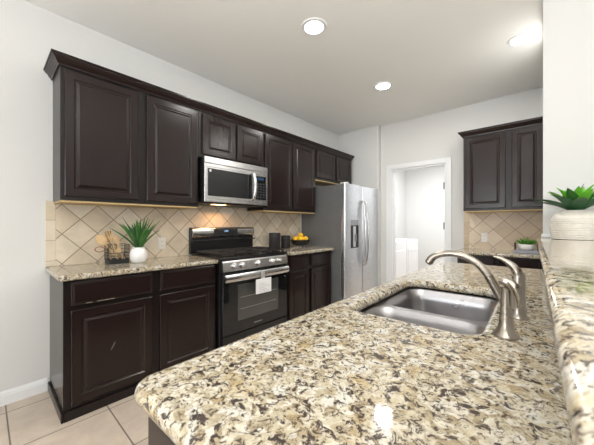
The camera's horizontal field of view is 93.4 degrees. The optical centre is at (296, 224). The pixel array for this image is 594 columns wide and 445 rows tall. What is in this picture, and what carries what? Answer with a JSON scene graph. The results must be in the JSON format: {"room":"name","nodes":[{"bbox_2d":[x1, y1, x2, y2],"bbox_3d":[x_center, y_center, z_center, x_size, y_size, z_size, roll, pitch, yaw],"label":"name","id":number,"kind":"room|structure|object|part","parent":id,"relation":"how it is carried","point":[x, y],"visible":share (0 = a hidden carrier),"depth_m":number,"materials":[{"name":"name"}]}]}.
{"room":"kitchen","nodes":[
{"label":"kitchen","id":0,"kind":"room"},
{"bbox_2d":[0,391,147,444],"bbox_3d":[0.705,1.276,-0.502,7.480,0.100,8.390,0,0,42],"label":"floor","id":1,"kind":"structure","parent":0,"point":[33,420],"depth_m":1.71,"materials":[{"name":"tile"}]},
{"bbox_2d":[48,264,215,423],"bbox_3d":[-1.282,0.788,2.294,0.541,0.875,1.082,0,0,42],"label":"base cabinet","id":2,"kind":"object","parent":1,"relation":"on","point":[108,334],"visible":0.77,"depth_m":1.96,"materials":[{"name":"brown wood"}]},
{"bbox_3d":[-1.642,0.757,1.908,0.519,0.813,0.004,0,0,42],"label":"panel","id":3,"kind":"part","parent":2,"relation":"part of","materials":[{"name":"brown wood"}]},
{"bbox_3d":[-1.284,1.195,2.296,0.536,0.062,1.082,0,0,42],"label":"moulding","id":4,"kind":"part","parent":2,"relation":"part of","materials":[{"name":"brown wood"}]},
{"bbox_3d":[-1.256,0.437,1.934,0.020,0.146,0.483,0,0,42],"label":"drawer","id":5,"kind":"part","parent":2,"relation":"part of","materials":[{"name":"brown wood"}]},
{"bbox_3d":[-1.256,0.840,1.934,0.020,0.596,0.483,0,0,42],"label":"door","id":6,"kind":"part","parent":2,"relation":"part of","materials":[{"name":"brown wood"}]},
{"bbox_2d":[45,255,217,281],"bbox_3d":[-1.279,0.331,2.286,0.557,0.038,1.102,0,0,42],"label":"countertop","id":7,"kind":"structure","parent":2,"relation":"on","point":[101,269],"depth_m":2.08,"materials":[{"name":"stone"}]},
{"bbox_2d":[104,243,129,263],"bbox_3d":[-1.459,0.236,2.270,0.117,0.152,0.147,0,0,42],"label":"wire caddy","id":8,"kind":"object","parent":7,"relation":"on","point":[126,252],"visible":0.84,"depth_m":2.27,"materials":[{"name":"black metal"}]},
{"bbox_2d":[95,234,117,258],"bbox_3d":[-1.486,0.191,2.209,0.015,0.231,0.177,0,0,38],"label":"wooden spoon","id":9,"kind":"object","parent":8,"relation":"in","point":[100,239],"visible":0.96,"depth_m":2.17,"materials":[{"name":"brown wood"}]},
{"bbox_2d":[104,231,111,259],"bbox_3d":[-1.526,0.178,2.262,0.053,0.254,0.012,0,0,-38],"label":"wooden spatula","id":10,"kind":"object","parent":8,"relation":"in","point":[106,236],"visible":0.73,"depth_m":2.26,"materials":[{"name":"brown wood"}]},
{"bbox_2d":[106,230,117,256],"bbox_3d":[-1.491,0.176,2.264,0.012,0.259,0.092,0,0,42],"label":"wooden fork","id":11,"kind":"object","parent":8,"relation":"in","point":[110,238],"visible":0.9,"depth_m":2.26,"materials":[{"name":"brown wood"}]},
{"bbox_2d":[113,236,122,258],"bbox_3d":[-1.453,0.198,2.281,0.013,0.214,0.075,0,0,42],"label":"wooden spatula","id":12,"kind":"object","parent":8,"relation":"in","point":[116,238],"visible":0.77,"depth_m":2.27,"materials":[{"name":"brown wood"}]},
{"bbox_2d":[116,248,124,258],"bbox_3d":[-1.417,0.246,2.261,0.015,0.121,0.087,0,0,35],"label":"wooden spoon","id":13,"kind":"object","parent":8,"relation":"in","point":[118,250],"visible":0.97,"depth_m":2.25,"materials":[{"name":"brown wood"}]},
{"bbox_2d":[108,216,160,262],"bbox_3d":[-1.298,0.121,2.272,0.304,0.381,0.296,0,0,5],"label":"potted plant","id":14,"kind":"object","parent":7,"relation":"on","point":[138,234],"visible":1,"depth_m":2.26,"materials":[{"name":"green plant"}]},
{"bbox_3d":[-1.305,0.249,2.307,0.132,0.126,0.132,0,0,42],"label":"pot","id":15,"kind":"part","parent":14,"relation":"part of","materials":[{"name":"white ceramic"}]},
{"bbox_3d":[-0.900,0.437,2.332,0.020,0.146,0.470,0,0,42],"label":"drawer","id":16,"kind":"part","parent":2,"relation":"part of","materials":[{"name":"brown wood"}]},
{"bbox_3d":[-0.900,0.840,2.332,0.020,0.596,0.470,0,0,42],"label":"door","id":17,"kind":"part","parent":2,"relation":"part of","materials":[{"name":"brown wood"}]},
{"bbox_2d":[189,227,288,348],"bbox_3d":[-0.585,0.627,2.995,0.627,1.197,0.885,0,0,42],"label":"gas range","id":18,"kind":"object","parent":1,"relation":"on","point":[241,313],"visible":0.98,"depth_m":2.82,"materials":[{"name":"black metal"}]},
{"bbox_3d":[-0.800,0.085,3.139,0.038,0.112,0.789,0,0,42],"label":"backguard panel","id":19,"kind":"part","parent":18,"relation":"part of","materials":[{"name":"metal"}]},
{"bbox_3d":[-0.569,0.390,2.599,0.047,0.062,0.062,0,0,42],"label":"knob","id":20,"kind":"part","parent":18,"relation":"part of","materials":[{"name":"metal"}]},
{"bbox_2d":[192,250,286,260],"bbox_3d":[-0.590,0.315,3.007,0.515,0.022,0.874,0,0,42],"label":"cooktop","id":21,"kind":"object","parent":18,"relation":"in","point":[271,253],"depth_m":2.81,"materials":[{"name":"black metal"}]},
{"bbox_3d":[-0.506,0.390,2.670,0.047,0.062,0.062,0,0,42],"label":"knob","id":22,"kind":"part","parent":18,"relation":"part of","materials":[{"name":"metal"}]},
{"bbox_3d":[-0.399,0.733,2.843,0.026,0.577,0.834,0,0,42],"label":"oven door","id":23,"kind":"part","parent":18,"relation":"part of","materials":[{"name":"black glass"}]},
{"bbox_3d":[-0.400,1.105,2.844,0.024,0.153,0.834,0,0,42],"label":"storage drawer","id":24,"kind":"part","parent":18,"relation":"part of","materials":[{"name":"black metal"}]},
{"bbox_3d":[-0.396,0.387,2.841,0.035,0.098,0.836,0,0,42],"label":"control panel","id":25,"kind":"part","parent":18,"relation":"part of","materials":[{"name":"metal"}]},
{"bbox_3d":[-0.376,0.390,2.816,0.047,0.062,0.062,0,0,42],"label":"knob","id":26,"kind":"part","parent":18,"relation":"part of","materials":[{"name":"metal"}]},
{"bbox_2d":[256,271,270,293],"bbox_3d":[-0.331,0.573,2.796,0.015,0.217,0.200,0,0,42],"label":"paper tag","id":27,"kind":"object","parent":18,"relation":"hanging from","point":[263,285],"visible":1,"depth_m":2.79,"materials":[{"name":"white paper"}]},
{"bbox_2d":[286,251,330,320],"bbox_3d":[-0.027,0.788,3.671,0.580,0.875,0.840,0,0,42],"label":"base cabinet","id":28,"kind":"object","parent":1,"relation":"on","point":[309,274],"visible":0.41,"depth_m":3.42,"materials":[{"name":"brown wood"}]},
{"bbox_3d":[0.025,0.437,3.309,0.020,0.146,0.340,0,0,42],"label":"drawer","id":29,"kind":"part","parent":28,"relation":"part of","materials":[{"name":"brown wood"}]},
{"bbox_3d":[0.025,0.840,3.309,0.020,0.596,0.340,0,0,42],"label":"door","id":30,"kind":"part","parent":28,"relation":"part of","materials":[{"name":"brown wood"}]},
{"bbox_2d":[276,246,333,255],"bbox_3d":[-0.008,0.331,3.667,0.613,0.038,0.869,0,0,42],"label":"countertop","id":31,"kind":"structure","parent":28,"relation":"on","point":[292,250],"depth_m":3.49,"materials":[{"name":"stone"}]},
{"bbox_2d":[269,233,280,247],"bbox_3d":[-0.284,0.207,3.585,0.149,0.209,0.149,0,0,42],"label":"canister","id":32,"kind":"object","parent":31,"relation":"on","point":[274,238],"visible":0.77,"depth_m":3.52,"materials":[{"name":"black metal"}]},
{"bbox_3d":[-0.284,0.127,3.585,0.149,0.039,0.149,0,0,42],"label":"lid","id":33,"kind":"part","parent":32,"relation":"part of","materials":[{"name":"black metal"}]},
{"bbox_2d":[281,235,289,247],"bbox_3d":[-0.151,0.227,3.735,0.127,0.169,0.127,0,0,42],"label":"canister","id":34,"kind":"object","parent":31,"relation":"on","point":[285,239],"visible":0.93,"depth_m":3.68,"materials":[{"name":"black metal"}]},
{"bbox_2d":[290,239,309,246],"bbox_3d":[0.042,0.262,3.891,0.272,0.103,0.272,0,0,42],"label":"fruit bowl","id":35,"kind":"object","parent":31,"relation":"on","point":[296,243],"visible":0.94,"depth_m":3.79,"materials":[{"name":"black ceramic"}]},
{"bbox_3d":[0.312,0.437,3.630,0.020,0.146,0.420,0,0,42],"label":"drawer","id":36,"kind":"part","parent":28,"relation":"part of","materials":[{"name":"brown wood"}]},
{"bbox_3d":[0.312,0.840,3.630,0.020,0.596,0.420,0,0,42],"label":"door","id":37,"kind":"part","parent":28,"relation":"part of","materials":[{"name":"brown wood"}]},
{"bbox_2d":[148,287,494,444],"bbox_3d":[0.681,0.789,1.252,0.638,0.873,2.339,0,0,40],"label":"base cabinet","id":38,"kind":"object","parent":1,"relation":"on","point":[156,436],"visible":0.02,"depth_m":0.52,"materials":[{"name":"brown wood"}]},
{"bbox_3d":[-0.058,0.756,0.357,0.590,0.780,0.019,0,0,40],"label":"panel","id":39,"kind":"part","parent":38,"relation":"part of","materials":[{"name":"brown wood"}]},
{"bbox_2d":[134,262,572,444],"bbox_3d":[0.691,0.332,1.255,0.676,0.040,2.392,0,0,40],"label":"countertop","id":40,"kind":"structure","parent":38,"relation":"on","point":[336,373],"depth_m":0.55,"materials":[{"name":"stone"}]},
{"bbox_2d":[360,287,497,334],"bbox_3d":[0.580,0.463,1.183,0.448,0.210,0.745,0,0,40],"label":"sink","id":41,"kind":"object","parent":40,"relation":"in","point":[447,311],"visible":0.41,"depth_m":1.37,"materials":[{"name":"metal"}]},
{"bbox_3d":[0.437,0.443,1.017,0.412,0.170,0.271,0,0,40],"label":"bowl","id":42,"kind":"part","parent":41,"relation":"part of","materials":[{"name":"metal"}]},
{"bbox_3d":[0.671,0.463,1.294,0.412,0.210,0.421,0,0,40],"label":"bowl","id":43,"kind":"part","parent":41,"relation":"part of","materials":[{"name":"metal"}]},
{"bbox_2d":[425,250,528,320],"bbox_3d":[0.638,0.205,1.020,0.319,0.213,0.054,0,0,40],"label":"faucet","id":44,"kind":"object","parent":40,"relation":"on","point":[518,276],"visible":0.88,"depth_m":0.96,"materials":[{"name":"silver metal"}]},
{"bbox_3d":[0.718,0.144,0.951,0.086,0.077,0.037,0,0,40],"label":"lever","id":45,"kind":"part","parent":44,"relation":"part of","materials":[{"name":"silver metal"}]},
{"bbox_2d":[492,276,523,340],"bbox_3d":[0.588,0.228,0.780,0.072,0.168,0.063,0,0,40],"label":"sprayer","id":46,"kind":"object","parent":40,"relation":"on","point":[505,329],"visible":1,"depth_m":0.77,"materials":[{"name":"silver metal"}]},
{"bbox_2d":[302,182,376,303],"bbox_3d":[0.701,0.319,4.267,0.842,1.775,0.956,0,0,42],"label":"refrigerator","id":47,"kind":"object","parent":1,"relation":"on","point":[344,220],"visible":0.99,"depth_m":3.90,"materials":[{"name":"metal"}]},
{"bbox_3d":[0.770,0.293,3.877,0.064,1.685,0.464,0,0,42],"label":"door","id":48,"kind":"part","parent":47,"relation":"part of","materials":[{"name":"metal"}]},
{"bbox_3d":[0.949,0.126,3.978,0.086,0.944,0.028,0,0,42],"label":"handle","id":49,"kind":"part","parent":47,"relation":"part of","materials":[{"name":"metal"}]},
{"bbox_3d":[1.003,0.126,4.038,0.086,0.944,0.028,0,0,42],"label":"handle","id":50,"kind":"part","parent":47,"relation":"part of","materials":[{"name":"metal"}]},
{"bbox_3d":[1.090,0.293,4.235,0.064,1.685,0.484,0,0,42],"label":"door","id":51,"kind":"part","parent":47,"relation":"part of","materials":[{"name":"metal"}]},
{"bbox_2d":[457,255,541,268],"bbox_3d":[2.362,0.788,3.276,0.790,0.875,0.524,0,0,42],"label":"base cabinet","id":52,"kind":"object","parent":1,"relation":"on","point":[486,260],"visible":0.06,"depth_m":3.01,"materials":[{"name":"brown wood"}]},
{"bbox_3d":[2.058,0.437,3.210,0.345,0.146,0.020,0,0,42],"label":"drawer","id":53,"kind":"part","parent":52,"relation":"part of","materials":[{"name":"brown wood"}]},
{"bbox_2d":[455,248,539,258],"bbox_3d":[2.349,0.331,3.274,0.806,0.038,0.543,0,0,42],"label":"countertop","id":54,"kind":"structure","parent":52,"relation":"on","point":[471,251],"depth_m":3.12,"materials":[{"name":"stone"}]},
{"bbox_2d":[514,243,538,253],"bbox_3d":[2.537,0.257,3.097,0.210,0.110,0.150,0,0,42],"label":"serving tray","id":55,"kind":"object","parent":54,"relation":"on","point":[515,249],"visible":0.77,"depth_m":3.06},
{"bbox_2d":[514,237,535,250],"bbox_3d":[2.540,0.204,3.101,0.206,0.159,0.237,0,0,42],"label":"potted plant","id":56,"kind":"object","parent":55,"relation":"on","point":[525,244],"visible":0.98,"depth_m":3.06,"materials":[{"name":"green plant"}]},
{"bbox_3d":[2.537,0.251,3.097,0.142,0.066,0.142,0,0,42],"label":"pot","id":57,"kind":"part","parent":56,"relation":"part of","materials":[{"name":"white ceramic"}]},
{"bbox_3d":[2.345,0.437,2.953,0.345,0.146,0.020,0,0,42],"label":"drawer","id":58,"kind":"part","parent":52,"relation":"part of","materials":[{"name":"brown wood"}]},
{"bbox_2d":[0,0,337,391],"bbox_3d":[-2.002,-0.179,1.989,0.123,2.810,8.500,0,0,42],"label":"wall","id":59,"kind":"structure","parent":0,"point":[28,31],"depth_m":2.02,"materials":[{"name":"paint"}]},
{"bbox_2d":[0,378,47,406],"bbox_3d":[-3.272,1.179,0.465,0.014,0.095,4.295,0,0,42],"label":"baseboard","id":60,"kind":"structure","parent":59,"relation":"attached to","point":[27,390],"depth_m":1.97,"materials":[{"name":"white paint"}]},
{"bbox_2d":[53,65,197,208],"bbox_3d":[-1.370,-0.619,2.358,0.325,0.930,1.003,0,0,42],"label":"upper cabinet","id":61,"kind":"object","parent":59,"relation":"attached to","point":[114,144],"visible":1,"depth_m":2.13,"materials":[{"name":"brown wood"}]},
{"bbox_3d":[-1.425,-0.625,2.068,0.020,0.863,0.456,0,0,42],"label":"door","id":62,"kind":"part","parent":61,"relation":"part of","materials":[{"name":"brown wood"}]},
{"bbox_3d":[-1.377,-0.160,2.364,0.297,0.012,0.997,0,0,42],"label":"panel","id":63,"kind":"part","parent":61,"relation":"part of","materials":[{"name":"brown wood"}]},
{"bbox_3d":[-1.083,-0.625,2.450,0.020,0.863,0.437,0,0,42],"label":"door","id":64,"kind":"part","parent":61,"relation":"part of","materials":[{"name":"brown wood"}]},
{"bbox_2d":[45,201,299,266],"bbox_3d":[-0.901,0.055,3.119,0.012,0.512,2.847,0,0,42],"label":"tile backsplash","id":65,"kind":"structure","parent":59,"relation":"attached to","point":[71,231],"depth_m":2.49,"materials":[{"name":"beige tile"}]},
{"bbox_2d":[158,237,165,249],"bbox_3d":[-1.288,0.181,2.672,0.009,0.115,0.070,0,0,42],"label":"wall outlet","id":66,"kind":"object","parent":65,"relation":"attached to","point":[162,240],"visible":1,"depth_m":2.67,"materials":[{"name":"white plastic"}]},
{"bbox_2d":[261,234,268,242],"bbox_3d":[-0.413,0.181,3.653,0.009,0.115,0.140,0,0,42],"label":"wall outlet","id":67,"kind":"object","parent":65,"relation":"attached to","point":[264,237],"visible":0.97,"depth_m":3.65,"materials":[{"name":"beige plastic"}]},
{"bbox_2d":[43,48,354,160],"bbox_3d":[-0.449,-1.108,3.366,0.360,0.068,3.840,0,0,42],"label":"crown molding","id":68,"kind":"structure","parent":59,"relation":"attached to","point":[55,58],"depth_m":2.35,"materials":[{"name":"brown wood"}]},
{"bbox_2d":[198,110,262,166],"bbox_3d":[-0.766,-0.863,3.035,0.325,0.442,0.808,0,0,42],"label":"upper cabinet","id":69,"kind":"object","parent":59,"relation":"attached to","point":[218,137],"visible":0.74,"depth_m":2.87,"materials":[{"name":"brown wood"}]},
{"bbox_3d":[-0.776,-0.864,2.794,0.020,0.387,0.369,0,0,42],"label":"door","id":70,"kind":"part","parent":69,"relation":"part of","materials":[{"name":"brown wood"}]},
{"bbox_2d":[198,156,266,207],"bbox_3d":[-0.714,-0.419,2.994,0.456,0.442,0.784,0,0,42],"label":"microwave","id":71,"kind":"object","parent":69,"relation":"attached to","point":[221,182],"visible":0.97,"depth_m":2.82,"materials":[{"name":"silver metal"}]},
{"bbox_3d":[-0.670,-0.396,2.824,0.026,0.364,0.589,0,0,42],"label":"door","id":72,"kind":"part","parent":71,"relation":"part of","materials":[{"name":"metal"}]},
{"bbox_3d":[-0.657,-0.402,2.821,0.004,0.260,0.530,0,0,42],"label":"door glass","id":73,"kind":"part","parent":71,"relation":"part of","materials":[{"name":"black glass"}]},
{"bbox_3d":[-0.459,-0.408,2.993,0.074,0.309,0.041,0,0,42],"label":"handle","id":74,"kind":"part","parent":71,"relation":"part of","materials":[{"name":"metal"}]},
{"bbox_3d":[-0.402,-0.402,3.105,0.003,0.260,0.153,0,0,42],"label":"control panel","id":75,"kind":"part","parent":71,"relation":"part of","materials":[{"name":"black glass"}]},
{"bbox_3d":[-0.515,-0.864,3.087,0.020,0.387,0.351,0,0,42],"label":"door","id":76,"kind":"part","parent":69,"relation":"part of","materials":[{"name":"brown wood"}]},
{"bbox_2d":[247,132,314,213],"bbox_3d":[-0.174,-0.619,3.698,0.325,0.930,0.965,0,0,42],"label":"upper cabinet","id":77,"kind":"object","parent":59,"relation":"attached to","point":[290,165],"visible":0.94,"depth_m":3.54,"materials":[{"name":"brown wood"}]},
{"bbox_3d":[-0.219,-0.625,3.418,0.020,0.863,0.455,0,0,42],"label":"door","id":78,"kind":"part","parent":77,"relation":"part of","materials":[{"name":"brown wood"}]},
{"bbox_3d":[-0.181,-0.160,3.704,0.297,0.012,0.959,0,0,42],"label":"panel","id":79,"kind":"part","parent":77,"relation":"part of","materials":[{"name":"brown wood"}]},
{"bbox_3d":[0.098,-0.625,3.774,0.020,0.863,0.441,0,0,42],"label":"door","id":80,"kind":"part","parent":77,"relation":"part of","materials":[{"name":"brown wood"}]},
{"bbox_2d":[315,149,350,185],"bbox_3d":[0.476,-0.857,4.426,0.325,0.454,0.983,0,0,42],"label":"upper cabinet","id":81,"kind":"object","parent":59,"relation":"attached to","point":[330,169],"visible":0.73,"depth_m":4.25,"materials":[{"name":"brown wood"}]},
{"bbox_3d":[0.430,-0.864,4.145,0.020,0.387,0.462,0,0,42],"label":"door","id":82,"kind":"part","parent":81,"relation":"part of","materials":[{"name":"brown wood"}]},
{"bbox_3d":[0.469,-0.636,4.432,0.297,0.012,0.977,0,0,42],"label":"panel","id":83,"kind":"part","parent":81,"relation":"part of","materials":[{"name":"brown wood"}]},
{"bbox_3d":[0.758,-0.864,4.512,0.020,0.387,0.435,0,0,42],"label":"door","id":84,"kind":"part","parent":81,"relation":"part of","materials":[{"name":"brown wood"}]},
{"bbox_2d":[24,0,542,134],"bbox_3d":[0.741,-1.634,-0.461,7.480,0.100,8.500,0,0,42],"label":"ceiling","id":85,"kind":"structure","parent":0,"point":[437,56],"depth_m":2.52,"materials":[{"name":"paint"}]},
{"bbox_2d":[301,17,326,35],"bbox_3d":[0.136,-1.580,2.246,0.208,0.008,0.208,0,0,42],"label":"recessed light","id":86,"kind":"object","parent":85,"relation":"in","point":[314,26],"visible":1,"depth_m":2.23,"materials":[{"name":"white paint"}]},
{"bbox_2d":[374,81,392,90],"bbox_3d":[0.984,-1.580,3.202,0.208,0.008,0.208,0,0,42],"label":"recessed light","id":87,"kind":"object","parent":85,"relation":"in","point":[381,86],"visible":1,"depth_m":3.20,"materials":[{"name":"white paint"}]},
{"bbox_2d":[507,31,537,46],"bbox_3d":[1.921,-1.580,2.391,0.208,0.008,0.208,0,0,42],"label":"recessed light","id":88,"kind":"object","parent":85,"relation":"in","point":[523,38],"visible":1,"depth_m":2.38,"materials":[{"name":"white paint"}]},
{"bbox_2d":[396,166,444,269],"bbox_3d":[2.671,-0.179,5.605,2.280,2.810,3.120,0,0,42],"label":"wall","id":89,"kind":"structure","parent":0,"point":[420,193],"depth_m":7.04,"materials":[{"name":"paint"}]},
{"bbox_2d":[338,87,542,285],"bbox_3d":[1.863,-0.179,4.081,2.857,2.810,0.230,0,0,42],"label":"wall","id":90,"kind":"structure","parent":0,"point":[432,136],"depth_m":4.04,"materials":[{"name":"paint"}]},
{"bbox_2d":[386,157,451,281],"bbox_3d":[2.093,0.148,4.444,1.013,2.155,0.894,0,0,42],"label":"door frame","id":91,"kind":"structure","parent":90,"relation":"in","point":[447,161],"depth_m":4.40,"materials":[{"name":"white paint"}]},
{"bbox_2d":[458,116,542,137],"bbox_3d":[2.413,-1.108,3.343,0.802,0.068,0.357,0,0,42],"label":"crown molding","id":92,"kind":"structure","parent":90,"relation":"attached to","point":[537,120],"depth_m":3.19,"materials":[{"name":"brown wood"}]},
{"bbox_2d":[463,124,542,212],"bbox_3d":[2.443,-0.619,3.337,0.750,0.930,0.324,0,0,42],"label":"upper cabinet","id":93,"kind":"object","parent":90,"relation":"attached to","point":[503,170],"visible":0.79,"depth_m":3.20,"materials":[{"name":"brown wood"}]},
{"bbox_3d":[2.228,-0.625,3.327,0.400,0.865,0.020,0,0,42],"label":"door","id":94,"kind":"part","parent":93,"relation":"part of","materials":[{"name":"brown wood"}]},
{"bbox_3d":[2.449,-0.160,3.343,0.740,0.012,0.291,0,0,42],"label":"panel","id":95,"kind":"part","parent":93,"relation":"part of","materials":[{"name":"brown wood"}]},
{"bbox_3d":[2.518,-0.625,3.067,0.264,0.865,0.020,0,0,42],"label":"door","id":96,"kind":"part","parent":93,"relation":"part of","materials":[{"name":"brown wood"}]},
{"bbox_2d":[464,211,542,249],"bbox_3d":[2.528,0.073,3.472,0.802,0.476,0.012,0,0,42],"label":"tile backsplash","id":97,"kind":"structure","parent":90,"relation":"attached to","point":[502,229],"depth_m":3.46,"materials":[{"name":"beige tile"}]},
{"bbox_2d":[481,233,486,241],"bbox_3d":[2.394,0.166,3.578,0.065,0.120,0.009,0,0,42],"label":"wall outlet","id":98,"kind":"object","parent":97,"relation":"attached to","point":[483,235],"visible":1,"depth_m":3.58,"materials":[{"name":"white plastic"}]},
{"bbox_2d":[543,0,593,237],"bbox_3d":[3.968,-0.179,1.082,4.521,2.810,1.660,0,0,42],"label":"wall","id":99,"kind":"structure","parent":0,"point":[568,25],"depth_m":1.89,"materials":[{"name":"paint"}]},
{"bbox_3d":[2.635,1.276,5.564,2.280,0.100,3.230,0,0,42],"label":"floor","id":100,"kind":"structure","parent":0,"visible":0},
{"bbox_2d":[396,240,405,277],"bbox_3d":[1.684,0.751,5.454,0.688,0.920,0.620,0,0,42],"label":"washing machine","id":101,"kind":"object","parent":100,"relation":"on","point":[400,244],"visible":0.16,"depth_m":5.24,"materials":[{"name":"white metal"}]},
{"bbox_2d":[396,238,417,273],"bbox_3d":[2.117,0.751,5.939,0.688,0.920,0.640,0,0,42],"label":"dryer","id":102,"kind":"object","parent":100,"relation":"on","point":[411,244],"visible":0.27,"depth_m":5.67,"materials":[{"name":"white metal"}]},
{"bbox_3d":[2.369,0.796,5.714,0.014,0.620,0.540,0,0,42],"label":"panel","id":103,"kind":"part","parent":102,"relation":"part of","materials":[{"name":"white metal"}]},
{"bbox_3d":[0.723,0.675,0.698,0.118,1.102,3.200,0,0,40],"label":"wall","id":104,"kind":"structure","parent":0,"visible":0},
{"bbox_2d":[541,234,550,237],"bbox_3d":[1.897,0.078,1.810,0.480,0.024,0.012,0,0,42],"label":"trim","id":105,"kind":"structure","parent":104,"relation":"attached to","point":[542,235],"depth_m":1.95,"materials":[{"name":"white paint"}]},
{"bbox_2d":[537,238,593,444],"bbox_3d":[0.844,0.107,0.598,0.486,0.030,3.204,0,0,40],"label":"bar","id":106,"kind":"object","parent":104,"relation":"on","point":[567,265],"visible":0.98,"depth_m":0.28,"materials":[{"name":"stone"}]},
{"bbox_2d":[533,184,593,239],"bbox_3d":[1.714,-0.080,1.716,0.418,0.344,0.390,0,0,42],"label":"potted succulent","id":107,"kind":"object","parent":106,"relation":"on","point":[575,222],"visible":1,"depth_m":1.68,"materials":[{"name":"green plant"}]},
{"bbox_2d":[549,210,593,239],"bbox_3d":[1.732,0.002,1.735,0.251,0.180,0.251,0,0,42],"label":"pot","id":108,"kind":"object","parent":107,"relation":"on","point":[564,224],"depth_m":1.66,"materials":[{"name":"beige ceramic"}]}
]}

